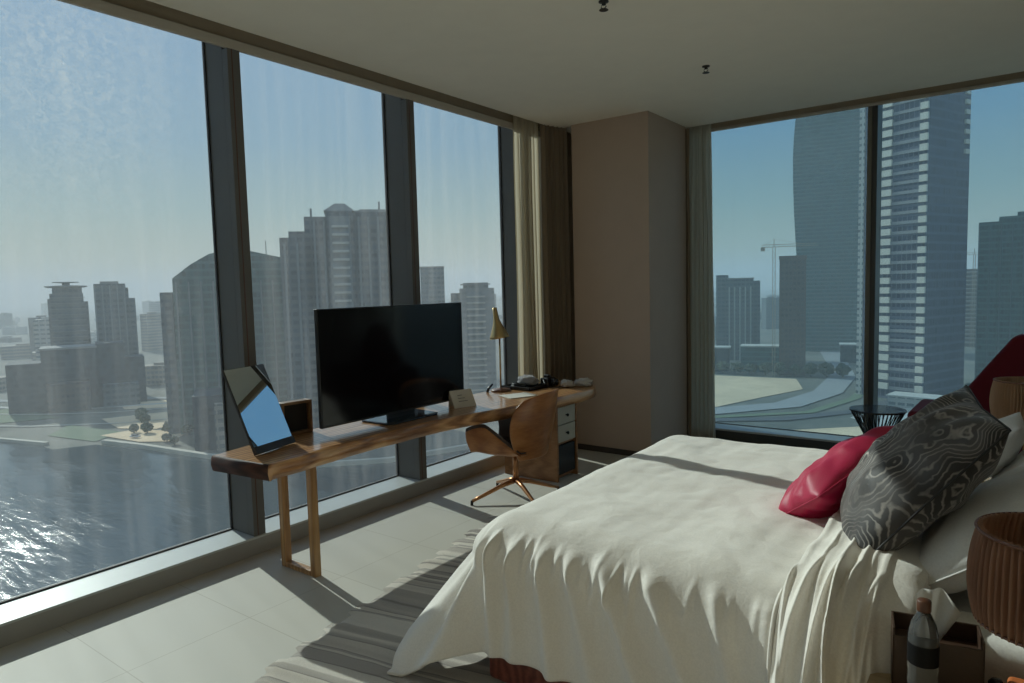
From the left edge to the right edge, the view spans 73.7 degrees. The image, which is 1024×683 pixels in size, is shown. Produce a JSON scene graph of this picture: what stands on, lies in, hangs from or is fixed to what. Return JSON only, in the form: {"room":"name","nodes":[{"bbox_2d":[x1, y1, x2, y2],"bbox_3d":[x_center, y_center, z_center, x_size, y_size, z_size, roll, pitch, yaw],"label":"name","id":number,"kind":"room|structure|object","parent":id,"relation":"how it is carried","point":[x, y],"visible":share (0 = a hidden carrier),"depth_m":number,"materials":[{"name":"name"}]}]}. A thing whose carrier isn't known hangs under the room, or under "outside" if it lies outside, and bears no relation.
{"room":"hotel room","nodes":[
{"label":"hotel room","id":0,"kind":"room"},
{"bbox_2d":[0,449,627,682],"bbox_3d":[-0.783,1.569,2.117,4.900,0.120,12.400,2,6,37],"label":"floor","id":1,"kind":"structure","parent":0,"point":[229,623],"depth_m":3.64,"materials":[{"name":"stone"}]},
{"bbox_2d":[0,456,504,647],"bbox_3d":[-2.876,1.448,2.919,0.300,0.102,11.000,2,6,37],"label":"trim","id":2,"kind":"structure","parent":1,"relation":"on","point":[34,625],"depth_m":4.05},
{"bbox_2d":[0,452,496,626],"bbox_3d":[-2.876,1.390,2.913,0.304,0.014,11.000,2,6,37],"label":"window sill","id":3,"kind":"structure","parent":2,"relation":"on","point":[15,610],"depth_m":4.07,"materials":[{"name":"metal"}]},
{"bbox_2d":[0,42,232,603],"bbox_3d":[-2.307,-0.346,3.793,0.022,3.288,1.425,2,6,37],"label":"window","id":4,"kind":"structure","parent":3,"relation":"attached to","point":[203,43],"depth_m":4.31,"materials":[{"name":"grey metal"}]},
{"bbox_2d":[201,42,265,535],"bbox_3d":[-1.766,-0.402,4.327,0.280,3.288,0.083,2,6,37],"label":"window mullion","id":5,"kind":"structure","parent":3,"relation":"on","point":[223,73],"depth_m":4.25,"materials":[{"name":"metal"}]},
{"bbox_2d":[265,93,398,518],"bbox_3d":[-1.409,-0.463,4.992,0.022,3.288,1.410,2,6,37],"label":"window","id":6,"kind":"structure","parent":3,"relation":"on","point":[383,99],"depth_m":5.49,"materials":[{"name":"grey metal"}]},
{"bbox_2d":[381,93,426,479],"bbox_3d":[-0.873,-0.518,5.521,0.280,3.288,0.083,2,6,37],"label":"trim","id":7,"kind":"structure","parent":3,"relation":"on","point":[399,112],"depth_m":5.43,"materials":[{"name":"metal"}]},
{"bbox_2d":[427,126,506,466],"bbox_3d":[-0.511,-0.580,6.194,0.022,3.288,1.430,2,6,37],"label":"window","id":8,"kind":"structure","parent":3,"relation":"attached to","point":[499,127],"depth_m":6.72,"materials":[{"name":"grey metal"}]},
{"bbox_2d":[497,126,517,384],"bbox_3d":[0.032,-0.636,6.730,0.280,3.288,0.083,2,6,37],"label":"trim","id":9,"kind":"structure","parent":3,"relation":"on","point":[507,162],"depth_m":6.70,"materials":[{"name":"metal"}]},
{"bbox_2d":[253,516,504,682],"bbox_3d":[0.231,1.448,2.458,2.868,0.013,4.200,1,5,26],"label":"striped rug","id":10,"kind":"object","parent":1,"relation":"on","point":[361,648],"visible":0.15,"depth_m":3.16,"materials":[{"name":"fabric"}]},
{"bbox_2d":[387,435,1023,682],"bbox_3d":[1.218,0.745,3.106,2.652,1.233,2.503,2,6,37],"label":"bedspread","id":11,"kind":"object","parent":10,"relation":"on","point":[676,559],"visible":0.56,"depth_m":2.50,"materials":[{"name":"white fabric"}]},
{"bbox_2d":[387,435,830,682],"bbox_3d":[0.838,1.001,3.410,1.678,0.695,2.495,2,6,37],"label":"duvet","id":12,"kind":"object","parent":11,"relation":"on","point":[671,560],"depth_m":2.59,"materials":[{"name":"white fabric"}]},
{"bbox_2d":[779,426,893,517],"bbox_3d":[1.406,0.547,2.860,0.692,0.418,0.305,-4,5,-25],"label":"throw cushion","id":13,"kind":"object","parent":11,"relation":"on","point":[818,491],"visible":0.52,"depth_m":2.73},
{"bbox_2d":[840,385,1011,551],"bbox_3d":[1.397,0.465,2.383,0.468,0.575,0.576,1,5,27],"label":"patterned cushion","id":14,"kind":"object","parent":11,"relation":"on","point":[926,468],"visible":0.9,"depth_m":2.20,"materials":[{"name":"grey fabric"}]},
{"bbox_2d":[919,466,1023,593],"bbox_3d":[1.642,0.603,2.263,0.495,0.409,0.751,2,6,40],"label":"sleeping pillow","id":15,"kind":"object","parent":11,"relation":"on","point":[944,546],"visible":0.57,"depth_m":2.14,"materials":[{"name":"fabric"}]},
{"bbox_2d":[985,412,1023,479],"bbox_3d":[2.184,0.485,3.099,0.236,0.288,0.445,2,6,37],"label":"sleeping pillow","id":16,"kind":"object","parent":11,"relation":"on","point":[1015,441],"visible":0.36,"depth_m":2.93,"materials":[{"name":"fabric"}]},
{"bbox_2d":[991,450,1023,478],"bbox_3d":[2.272,0.565,2.940,0.343,0.285,0.600,2,6,37],"label":"sleeping pillow","id":17,"kind":"object","parent":11,"relation":"on","point":[1019,460],"visible":0.2,"depth_m":2.95,"materials":[{"name":"fabric"}]},
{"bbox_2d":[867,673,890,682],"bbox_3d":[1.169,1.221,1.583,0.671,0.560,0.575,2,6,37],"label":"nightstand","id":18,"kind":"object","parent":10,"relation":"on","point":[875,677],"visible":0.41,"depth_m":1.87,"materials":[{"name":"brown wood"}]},
{"bbox_2d":[907,597,939,682],"bbox_3d":[1.049,0.792,1.742,0.072,0.275,0.072,-4,5,-26],"label":"water bottle","id":19,"kind":"object","parent":18,"relation":"on","point":[923,646],"visible":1,"depth_m":1.72,"materials":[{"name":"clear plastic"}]},
{"bbox_2d":[891,588,985,682],"bbox_3d":[1.129,0.791,1.819,0.205,0.262,0.105,1,5,27],"label":"tissue box","id":20,"kind":"object","parent":18,"relation":"on","point":[962,645],"visible":0.66,"depth_m":1.81,"materials":[{"name":"brown leather"}]},
{"bbox_2d":[966,512,1023,647],"bbox_3d":[1.209,0.682,1.523,0.332,0.520,0.332,-3,5,-20],"label":"bedside lamp","id":21,"kind":"object","parent":18,"relation":"on","point":[995,559],"visible":1,"depth_m":1.49,"materials":[{"name":"brown wood"}]},
{"bbox_2d":[211,381,595,577],"bbox_3d":[-0.447,0.889,5.160,0.779,0.740,3.515,2,6,37],"label":"writing desk","id":22,"kind":"object","parent":1,"relation":"on","point":[310,450],"visible":0.82,"depth_m":4.44,"materials":[{"name":"brown wood"}]},
{"bbox_2d":[221,364,295,455],"bbox_3d":[-1.482,0.391,4.011,0.228,0.482,0.328,0,5,22],"label":"mirror","id":23,"kind":"object","parent":22,"relation":"on","point":[252,393],"visible":1,"depth_m":3.99,"materials":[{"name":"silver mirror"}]},
{"bbox_2d":[279,398,312,434],"bbox_3d":[-1.408,0.491,4.427,0.070,0.215,0.215,3,6,42],"label":"box","id":24,"kind":"object","parent":22,"relation":"on","point":[297,413],"visible":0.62,"depth_m":4.44,"materials":[{"name":"brown wood"}]},
{"bbox_2d":[314,302,463,428],"bbox_3d":[-0.803,0.146,4.849,0.290,0.806,1.380,2,6,37],"label":"television","id":25,"kind":"object","parent":22,"relation":"on","point":[375,364],"visible":0.97,"depth_m":4.75,"materials":[{"name":"plastic"}]},
{"bbox_2d":[448,388,476,408],"bbox_3d":[-0.392,0.439,5.310,0.222,0.131,0.110,-5,6,-36],"label":"card","id":26,"kind":"object","parent":22,"relation":"on","point":[462,398],"visible":1,"depth_m":5.28,"materials":[{"name":"paper"}]},
{"bbox_2d":[490,307,510,391],"bbox_3d":[-0.107,0.069,6.031,0.176,0.740,0.176,2,6,37],"label":"desk lamp","id":27,"kind":"object","parent":22,"relation":"on","point":[498,331],"visible":1,"depth_m":5.99,"materials":[{"name":"gold metal"}]},
{"bbox_2d":[498,392,537,398],"bbox_3d":[0.049,0.454,5.748,0.270,0.009,0.210,-4,5,-30],"label":"pad","id":28,"kind":"object","parent":22,"relation":"on","point":[523,394],"visible":0.93,"depth_m":5.73,"materials":[{"name":"paper"}]},
{"bbox_2d":[502,383,545,390],"bbox_3d":[0.110,0.407,6.195,0.320,0.030,0.280,2,6,37],"label":"desk tray","id":29,"kind":"object","parent":22,"relation":"on","point":[537,386],"visible":0.56,"depth_m":6.10,"materials":[{"name":"black leather"}]},
{"bbox_2d":[517,375,538,385],"bbox_3d":[0.150,0.349,6.242,0.227,0.092,0.164,2,6,37],"label":"pouch","id":30,"kind":"object","parent":29,"relation":"on","point":[530,380],"visible":0.92,"depth_m":6.18,"materials":[{"name":"white fabric"}]},
{"bbox_2d":[540,374,559,387],"bbox_3d":[0.361,0.360,6.191,0.206,0.110,0.231,2,6,37],"label":"camera","id":31,"kind":"object","parent":22,"relation":"on","point":[550,381],"visible":0.98,"depth_m":6.19,"materials":[{"name":"black plastic"}]},
{"bbox_2d":[574,378,592,385],"bbox_3d":[0.643,0.364,6.215,0.190,0.072,0.140,2,6,37],"label":"crumpled paper","id":32,"kind":"object","parent":22,"relation":"on","point":[581,381],"visible":1,"depth_m":6.18,"materials":[{"name":"white paper"}]},
{"bbox_2d":[465,388,559,505],"bbox_3d":[0.043,0.798,5.332,0.643,0.874,0.689,1,5,25],"label":"desk chair","id":33,"kind":"object","parent":1,"relation":"on","point":[524,436],"visible":0.99,"depth_m":5.13,"materials":[{"name":"brown wood"}]},
{"bbox_2d":[849,405,906,433],"bbox_3d":[3.103,0.845,5.803,0.435,0.550,0.435,-2,5,-12],"label":"wire side table","id":34,"kind":"object","parent":1,"relation":"on","point":[872,410],"visible":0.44,"depth_m":5.75,"materials":[{"name":"black metal"}]},
{"bbox_2d":[907,334,1023,453],"bbox_3d":[3.632,0.563,5.077,1.129,1.200,0.798,2,6,37],"label":"armchair","id":35,"kind":"object","parent":1,"relation":"on","point":[1009,361],"visible":0.14,"depth_m":5.26,"materials":[{"name":"red fabric"}]},
{"bbox_3d":[2.819,1.006,3.789,0.671,0.560,0.540,2,6,37],"label":"nightstand","id":36,"kind":"object","parent":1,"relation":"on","visible":0},
{"bbox_2d":[989,376,1023,450],"bbox_3d":[2.808,0.469,3.732,0.332,0.520,0.332,-4,5,-26],"label":"bedside lamp","id":37,"kind":"object","parent":36,"relation":"on","point":[1006,398],"visible":0.88,"depth_m":3.68,"materials":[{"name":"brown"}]},
{"bbox_2d":[538,132,575,381],"bbox_3d":[1.071,-0.706,7.360,1.210,3.500,1.180,2,6,37],"label":"wall pier","id":38,"kind":"object","parent":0,"point":[569,145],"depth_m":7.24,"materials":[{"name":"paint"}]},
{"bbox_2d":[147,0,1023,132],"bbox_3d":[-0.818,-1.807,1.492,4.390,0.250,11.887,2,6,37],"label":"ceiling","id":39,"kind":"structure","parent":0,"point":[556,63],"depth_m":4.55,"materials":[{"name":"paint"}]},
{"bbox_2d":[685,127,690,435],"bbox_3d":[1.782,-0.583,7.095,0.159,3.222,0.032,2,6,37],"label":"curtain","id":40,"kind":"object","parent":39,"relation":"hanging from","point":[687,129],"visible":0.33,"depth_m":7.07,"materials":[{"name":"fabric"}]},
{"bbox_3d":[-0.868,-1.927,1.814,4.660,0.100,12.160,2,6,37],"label":"trim","id":41,"kind":"structure","parent":39,"relation":"attached to","visible":0},
{"bbox_2d":[57,0,539,137],"bbox_3d":[-2.878,-1.777,2.606,0.029,0.260,11.000,2,6,37],"label":"trim","id":42,"kind":"structure","parent":41,"relation":"attached to","point":[144,6],"depth_m":4.50,"materials":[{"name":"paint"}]},
{"bbox_2d":[513,115,543,380],"bbox_3d":[0.174,-0.585,6.609,0.094,3.382,0.372,2,6,40],"label":"sheer curtain","id":43,"kind":"object","parent":41,"relation":"hanging from","point":[525,132],"visible":0.72,"depth_m":6.56,"materials":[{"name":"fabric"}]},
{"bbox_2d":[540,124,572,380],"bbox_3d":[0.451,-0.612,6.867,0.338,3.382,0.084,-4,5,-34],"label":"curtain","id":44,"kind":"object","parent":41,"relation":"hanging from","point":[553,140],"visible":0.73,"depth_m":6.84,"materials":[{"name":"fabric"}]},
{"bbox_2d":[689,124,715,437],"bbox_3d":[1.935,-0.663,7.043,0.331,3.382,0.077,2,6,37],"label":"sheer curtain","id":45,"kind":"object","parent":41,"relation":"hanging from","point":[700,144],"visible":0.84,"depth_m":7.03,"materials":[{"name":"fabric"}]},
{"bbox_2d":[711,71,1023,131],"bbox_3d":[2.964,-2.222,6.226,3.800,0.235,0.034,2,6,37],"label":"trim","id":46,"kind":"structure","parent":41,"relation":"attached to","point":[1017,75],"depth_m":6.02,"materials":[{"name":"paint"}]},
{"bbox_2d":[571,111,686,450],"bbox_3d":[1.210,-0.551,6.942,0.820,3.250,0.865,2,6,37],"label":"column","id":47,"kind":"structure","parent":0,"point":[629,171],"depth_m":6.60,"materials":[{"name":"paint"}]},
{"bbox_2d":[578,443,638,455],"bbox_3d":[1.234,1.043,7.046,0.844,0.055,0.837,2,6,37],"label":"baseboard","id":48,"kind":"structure","parent":47,"relation":"attached to","point":[580,446],"depth_m":6.75,"materials":[{"name":"brown wood"}]},
{"bbox_2d":[715,430,837,449],"bbox_3d":[3.108,1.000,6.562,3.800,0.122,0.286,2,6,37],"label":"trim","id":49,"kind":"structure","parent":47,"relation":"attached to","point":[726,435],"depth_m":6.78,"materials":[{"name":"black metal"}]},
{"bbox_2d":[715,423,851,442],"bbox_3d":[3.105,0.930,6.555,3.800,0.020,0.290,2,6,37],"label":"trim","id":50,"kind":"structure","parent":47,"relation":"attached to","point":[723,427],"depth_m":6.79,"materials":[{"name":"metal"}]},
{"bbox_2d":[715,422,854,436],"bbox_3d":[2.629,-0.727,6.885,1.775,3.262,0.022,2,6,37],"label":"window","id":51,"kind":"structure","parent":47,"relation":"in","point":[715,422],"depth_m":6.92,"materials":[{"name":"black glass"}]},
{"bbox_2d":[863,105,882,428],"bbox_3d":[3.305,-0.695,6.250,0.078,3.260,0.265,2,6,37],"label":"window frame","id":52,"kind":"structure","parent":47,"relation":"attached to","point":[875,113],"depth_m":6.17,"materials":[{"name":"black metal"}]},
{"label":"outside","id":53,"kind":"structure","parent":0,"visible":0},
{"bbox_2d":[0,287,974,468],"bbox_3d":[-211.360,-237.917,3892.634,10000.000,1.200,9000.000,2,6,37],"label":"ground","id":54,"kind":"structure","parent":53,"point":[454,437],"depth_m":348.44,"materials":[{"name":"grey concrete"}]},
{"bbox_2d":[0,313,12,328],"bbox_3d":[-1131.657,-46.788,1524.110,15.825,35.139,26.686,-2,4,-3],"label":"building","id":55,"kind":"structure","parent":54,"relation":"on","point":[6,319],"depth_m":1517.27,"materials":[{"name":"grey concrete"}]},
{"bbox_2d":[0,336,21,342],"bbox_3d":[-755.148,-3.529,1021.715,43.321,8.541,16.809,1,5,27],"label":"building","id":56,"kind":"structure","parent":54,"relation":"on","point":[5,339],"depth_m":1012.94,"materials":[{"name":"grey concrete"}]},
{"bbox_2d":[2,326,27,334],"bbox_3d":[-907.654,-20.982,1246.304,35.501,15.875,21.415,0,5,20],"label":"building","id":57,"kind":"structure","parent":54,"relation":"on","point":[11,330],"depth_m":1238.36,"materials":[{"name":"grey concrete"}]},
{"bbox_2d":[0,343,30,359],"bbox_3d":[-524.919,9.536,737.743,43.241,15.322,19.045,-4,5,-32],"label":"building","id":58,"kind":"structure","parent":54,"relation":"on","point":[20,350],"depth_m":725.86,"materials":[{"name":"grey concrete"}]},
{"bbox_2d":[0,437,48,445],"bbox_3d":[-241.203,43.228,306.133,90.549,1.400,27.923,2,6,37],"label":"wall","id":59,"kind":"structure","parent":54,"relation":"on","point":[11,440],"depth_m":293.99,"materials":[{"name":"stone"}]},
{"bbox_2d":[28,315,45,358],"bbox_3d":[-491.917,-4.656,716.256,14.630,45.306,18.645,0,5,23],"label":"building","id":60,"kind":"structure","parent":54,"relation":"on","point":[30,320],"depth_m":708.88,"materials":[{"name":"grey concrete"}]},
{"bbox_2d":[33,317,50,360],"bbox_3d":[-356.039,5.343,524.584,15.048,48.515,15.467,-4,5,-28],"label":"building","id":61,"kind":"structure","parent":54,"relation":"on","point":[41,326],"depth_m":515.47,"materials":[{"name":"grey concrete"}]},
{"bbox_2d":[44,282,90,345],"bbox_3d":[-272.133,-0.431,420.371,22.400,72.100,22.400,-4,5,-31],"label":"apartment tower","id":62,"kind":"structure","parent":54,"relation":"on","point":[68,313],"depth_m":412.48,"materials":[{"name":"grey concrete"}]},
{"bbox_2d":[5,340,146,413],"bbox_3d":[-247.127,19.450,389.775,66.000,36.000,34.000,-4,5,-31],"label":"block","id":63,"kind":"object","parent":54,"relation":"on","point":[77,377],"visible":0.99,"depth_m":379.43,"materials":[{"name":"grey concrete"}]},
{"bbox_2d":[48,425,119,441],"bbox_3d":[-198.019,41.963,313.785,54.000,0.100,22.000,2,6,37],"label":"plot","id":64,"kind":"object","parent":54,"relation":"on","point":[70,431],"visible":1,"depth_m":312.34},
{"bbox_2d":[93,281,138,354],"bbox_3d":[-249.369,-1.837,431.568,22.000,72.000,16.600,-4,5,-31],"label":"apartment tower","id":65,"kind":"structure","parent":54,"relation":"on","point":[115,312],"depth_m":423.70,"materials":[{"name":"grey concrete"}]},
{"bbox_2d":[102,412,167,428],"bbox_3d":[-182.016,39.388,341.021,53.000,0.100,35.000,2,6,37],"label":"lot","id":66,"kind":"structure","parent":54,"relation":"on","point":[118,421],"depth_m":340.33,"materials":[{"name":"grey concrete"}]},
{"bbox_2d":[101,429,183,441],"bbox_3d":[-160.797,41.800,303.465,42.000,0.100,24.000,2,6,37],"label":"lot","id":67,"kind":"structure","parent":54,"relation":"on","point":[153,435],"depth_m":303.32,"materials":[{"name":"beige sand"}]},
{"bbox_2d":[140,421,153,432],"bbox_3d":[-165.058,39.011,309.038,5.990,5.502,5.310,2,6,37],"label":"street tree","id":68,"kind":"object","parent":54,"relation":"on","point":[146,426],"visible":1,"depth_m":307.73,"materials":[{"name":"green plant"}]},
{"bbox_2d":[140,312,162,350],"bbox_3d":[-415.103,-11.813,789.143,10.813,44.279,22.536,1,5,25],"label":"building","id":69,"kind":"structure","parent":54,"relation":"on","point":[150,323],"depth_m":781.79,"materials":[{"name":"grey concrete"}]},
{"bbox_2d":[145,362,164,384],"bbox_3d":[-249.910,22.268,487.085,20.466,15.290,15.691,-2,5,-13],"label":"building","id":70,"kind":"structure","parent":54,"relation":"on","point":[154,373],"depth_m":479.18,"materials":[{"name":"grey concrete"}]},
{"bbox_2d":[149,301,160,312],"bbox_3d":[-586.000,-40.197,1137.918,23.643,54.888,20.959,0,5,13],"label":"building","id":71,"kind":"structure","parent":54,"relation":"on","point":[153,306],"depth_m":1126.58,"materials":[{"name":"grey concrete"}]},
{"bbox_2d":[192,387,225,451],"bbox_3d":[-112.206,31.124,287.011,38.000,22.000,30.000,-3,5,-21],"label":"block","id":72,"kind":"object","parent":54,"relation":"on","point":[207,403],"visible":0.21,"depth_m":271.17,"materials":[{"name":"grey concrete"}]},
{"bbox_2d":[160,241,287,434],"bbox_3d":[-134.417,-3.528,320.169,51.500,87.000,26.800,-3,5,-23],"label":"domed tower","id":73,"kind":"structure","parent":54,"relation":"on","point":[189,316],"depth_m":304.96,"materials":[{"name":"grey concrete"}]},
{"bbox_2d":[101,439,468,467],"bbox_3d":[-46.404,40.166,280.957,216.649,1.600,139.090,2,6,37],"label":"wall","id":74,"kind":"structure","parent":54,"relation":"on","point":[185,452],"depth_m":260.75,"materials":[{"name":"stone"}]},
{"bbox_2d":[279,202,388,428],"bbox_3d":[-70.503,-10.037,299.381,54.500,100.000,32.400,-3,5,-13],"label":"stepped tower","id":75,"kind":"structure","parent":54,"relation":"on","point":[339,259],"depth_m":283.49,"materials":[{"name":"concrete"}]},
{"bbox_2d":[420,266,444,303],"bbox_3d":[-57.480,-15.284,499.947,17.600,78.400,18.800,-2,5,-8],"label":"office tower","id":76,"kind":"structure","parent":54,"relation":"on","point":[431,277],"depth_m":488.99,"materials":[{"name":"grey concrete"}]},
{"bbox_2d":[451,282,496,393],"bbox_3d":[-21.501,-0.078,380.336,23.500,65.000,19.400,-2,5,-5],"label":"residential tower","id":77,"kind":"structure","parent":54,"relation":"on","point":[476,299],"depth_m":371.82,"materials":[{"name":"concrete"}]},
{"bbox_2d":[715,346,730,370],"bbox_3d":[140.895,11.807,484.480,27.200,16.800,13.200,0,5,19],"label":"building","id":78,"kind":"structure","parent":54,"relation":"on","point":[722,353],"depth_m":476.03,"materials":[{"name":"concrete"}]},
{"bbox_2d":[716,361,729,372],"bbox_3d":[143.416,17.292,465.325,9.124,8.739,9.442,2,6,37],"label":"street tree","id":79,"kind":"object","parent":54,"relation":"on","point":[723,365],"visible":1,"depth_m":462.68,"materials":[{"name":"green plant"}]},
{"bbox_2d":[730,362,743,373],"bbox_3d":[151.475,17.867,458.620,9.020,8.235,9.108,2,6,37],"label":"street tree","id":80,"kind":"object","parent":54,"relation":"on","point":[737,367],"visible":1,"depth_m":455.96,"materials":[{"name":"green plant"}]},
{"bbox_2d":[716,275,759,359],"bbox_3d":[181.766,-19.729,548.946,33.000,67.500,23.000,0,5,19],"label":"residential block","id":81,"kind":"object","parent":54,"relation":"on","point":[737,299],"visible":0.77,"depth_m":538.89,"materials":[{"name":"concrete"}]},
{"bbox_2d":[744,363,757,374],"bbox_3d":[158.858,18.176,454.023,8.507,7.965,8.988,2,6,37],"label":"street tree","id":82,"kind":"object","parent":54,"relation":"on","point":[750,367],"visible":1,"depth_m":452.02,"materials":[{"name":"green plant"}]},
{"bbox_2d":[740,344,778,371],"bbox_3d":[176.910,11.331,472.526,35.200,17.800,15.200,0,5,23],"label":"building","id":83,"kind":"structure","parent":54,"relation":"on","point":[757,354],"depth_m":468.42,"materials":[{"name":"concrete"}]},
{"bbox_2d":[758,362,772,374],"bbox_3d":[167.022,17.804,449.567,10.057,8.993,9.511,2,6,37],"label":"street tree","id":84,"kind":"object","parent":54,"relation":"on","point":[763,367],"visible":1,"depth_m":446.65,"materials":[{"name":"green plant"}]},
{"bbox_2d":[761,296,778,328],"bbox_3d":[336.533,-37.521,887.820,18.656,42.091,14.761,-2,4,-3],"label":"building","id":85,"kind":"structure","parent":54,"relation":"on","point":[766,303],"depth_m":881.13,"materials":[{"name":"grey concrete"}]},
{"bbox_2d":[773,362,787,375],"bbox_3d":[174.865,17.949,445.105,9.399,9.006,9.262,2,6,37],"label":"street tree","id":86,"kind":"object","parent":54,"relation":"on","point":[780,368],"visible":0.99,"depth_m":442.52,"materials":[{"name":"green plant"}]},
{"bbox_2d":[761,239,814,376],"bbox_3d":[177.040,-21.327,436.524,34.000,88.613,1.920,0,5,23],"label":"tower crane","id":87,"kind":"object","parent":54,"relation":"on","point":[762,247],"visible":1,"depth_m":438.22,"materials":[{"name":"metal"}]},
{"bbox_2d":[779,255,806,375],"bbox_3d":[185.115,-17.245,450.451,16.600,77.800,16.600,0,5,23],"label":"tower","id":88,"kind":"structure","parent":54,"relation":"on","point":[792,269],"depth_m":442.85,"materials":[{"name":"grey concrete"}]},
{"bbox_2d":[802,362,818,376],"bbox_3d":[191.117,17.907,436.454,9.713,9.621,10.004,2,6,37],"label":"street tree","id":89,"kind":"object","parent":54,"relation":"on","point":[810,368],"visible":1,"depth_m":433.86,"materials":[{"name":"green plant"}]},
{"bbox_2d":[793,108,859,351],"bbox_3d":[279.474,-99.737,593.890,64.653,215.000,32.350,1,5,25],"label":"glass tower","id":90,"kind":"structure","parent":54,"relation":"on","point":[825,146],"depth_m":581.40,"materials":[{"name":"blue glass"}]},
{"bbox_2d":[818,362,834,376],"bbox_3d":[199.390,17.651,432.752,10.417,10.293,10.703,2,6,37],"label":"street tree","id":91,"kind":"object","parent":54,"relation":"on","point":[825,368],"visible":1,"depth_m":429.85,"materials":[{"name":"green plant"}]},
{"bbox_2d":[799,427,862,435],"bbox_3d":[82.261,38.823,262.918,100.000,0.100,112.000,2,6,37],"label":"lot","id":92,"kind":"structure","parent":54,"relation":"on","point":[852,431],"depth_m":277.74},
{"bbox_2d":[834,363,851,376],"bbox_3d":[207.730,18.004,429.130,10.186,9.736,10.087,2,6,37],"label":"street tree","id":93,"kind":"object","parent":54,"relation":"on","point":[842,369],"visible":1,"depth_m":426.35,"materials":[{"name":"green plant"}]},
{"bbox_2d":[839,342,855,362],"bbox_3d":[257.211,8.368,509.877,23.200,13.800,15.200,1,5,25],"label":"building","id":94,"kind":"structure","parent":54,"relation":"on","point":[847,350],"depth_m":505.99,"materials":[{"name":"concrete"}]},
{"bbox_2d":[850,412,907,426],"bbox_3d":[187.048,34.289,286.184,80.000,0.100,55.000,2,6,37],"label":"yard","id":95,"kind":"structure","parent":54,"relation":"on","point":[906,414],"depth_m":298.48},
{"bbox_2d":[856,90,970,397],"bbox_3d":[208.215,-54.046,354.547,41.200,165.000,34.800,-4,5,-31],"label":"striped tower","id":96,"kind":"structure","parent":54,"relation":"on","point":[926,141],"depth_m":341.20,"materials":[{"name":"glass"}]},
{"bbox_2d":[886,391,942,408],"bbox_3d":[199.568,28.796,319.498,13.200,5.800,41.200,-6,6,-43],"label":"building","id":97,"kind":"structure","parent":54,"relation":"on","point":[896,398],"depth_m":325.18,"materials":[{"name":"concrete"}]},
{"bbox_2d":[965,269,976,346],"bbox_3d":[405.723,-29.747,601.019,21.000,68.000,22.000,2,5,35],"label":"building","id":98,"kind":"structure","parent":54,"relation":"on","point":[970,272],"depth_m":595.19,"materials":[{"name":"concrete"}]},
{"bbox_2d":[967,248,977,347],"bbox_3d":[400.733,-36.170,575.667,36.500,85.113,1.920,1,5,27],"label":"tower crane","id":99,"kind":"object","parent":54,"relation":"on","point":[974,252],"visible":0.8,"depth_m":579.56,"materials":[{"name":"metal"}]},
{"bbox_2d":[974,211,1023,378],"bbox_3d":[287.090,-24.124,376.089,48.000,98.000,32.600,2,6,41],"label":"tower","id":100,"kind":"structure","parent":54,"relation":"on","point":[1000,272],"depth_m":373.37,"materials":[{"name":"glass"}]},
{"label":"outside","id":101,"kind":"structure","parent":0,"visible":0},
{"bbox_2d":[0,402,166,408],"bbox_3d":[-288.652,35.379,425.715,312.671,0.120,213.526,2,6,37],"label":"road","id":102,"kind":"structure","parent":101,"point":[165,402],"depth_m":389.00,"materials":[{"name":"grey asphalt"}]},
{"bbox_2d":[2,408,163,414],"bbox_3d":[-294.397,38.445,386.628,188.878,0.120,121.023,2,6,37],"label":"kerb","id":103,"kind":"object","parent":102,"relation":"on","point":[156,408],"visible":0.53,"depth_m":366.60,"materials":[{"name":"concrete"}]},
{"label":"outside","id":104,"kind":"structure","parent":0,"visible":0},
{"bbox_2d":[715,399,887,420],"bbox_3d":[98.388,31.138,353.507,179.683,0.120,183.673,2,6,37],"label":"road","id":105,"kind":"structure","parent":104,"point":[884,402],"depth_m":307.24,"materials":[{"name":"grey asphalt"}]},
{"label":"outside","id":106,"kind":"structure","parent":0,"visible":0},
{"bbox_2d":[715,351,855,413],"bbox_3d":[167.487,19.196,483.897,155.269,0.120,434.253,2,6,37],"label":"road","id":107,"kind":"structure","parent":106,"point":[835,384],"depth_m":365.83,"materials":[{"name":"grey asphalt"}]},
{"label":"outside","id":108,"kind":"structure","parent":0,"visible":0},
{"bbox_2d":[0,409,58,422],"bbox_3d":[-272.564,39.883,364.329,70.000,0.100,30.000,2,6,37],"label":"plot","id":109,"kind":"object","parent":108,"point":[3,418],"visible":0.8,"depth_m":358.76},
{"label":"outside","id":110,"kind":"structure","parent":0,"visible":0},
{"bbox_2d":[123,400,166,408],"bbox_3d":[-190.208,35.016,399.331,60.000,0.100,65.000,2,6,37],"label":"lot","id":111,"kind":"structure","parent":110,"point":[161,401],"depth_m":385.97,"materials":[{"name":"grey concrete"}]},
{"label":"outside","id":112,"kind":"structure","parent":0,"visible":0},
{"bbox_2d":[715,375,802,406],"bbox_3d":[80.771,27.350,409.465,162.000,0.100,146.000,2,6,37],"label":"lot","id":113,"kind":"structure","parent":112,"point":[728,389],"depth_m":395.42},
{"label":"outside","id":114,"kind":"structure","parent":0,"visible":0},
{"bbox_2d":[0,442,469,600],"bbox_3d":[-288.783,58.603,134.033,580.000,0.060,660.000,2,6,37],"label":"canal water","id":115,"kind":"structure","parent":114,"point":[66,513],"depth_m":205.72,"materials":[{"name":"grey liquid"}]},
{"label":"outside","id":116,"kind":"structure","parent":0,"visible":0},
{"bbox_2d":[715,392,862,417],"bbox_3d":[97.607,29.476,376.205,160.161,0.120,187.486,2,6,37],"label":"grass verge","id":117,"kind":"structure","parent":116,"point":[854,396],"depth_m":320.14,"materials":[{"name":"green plant"}]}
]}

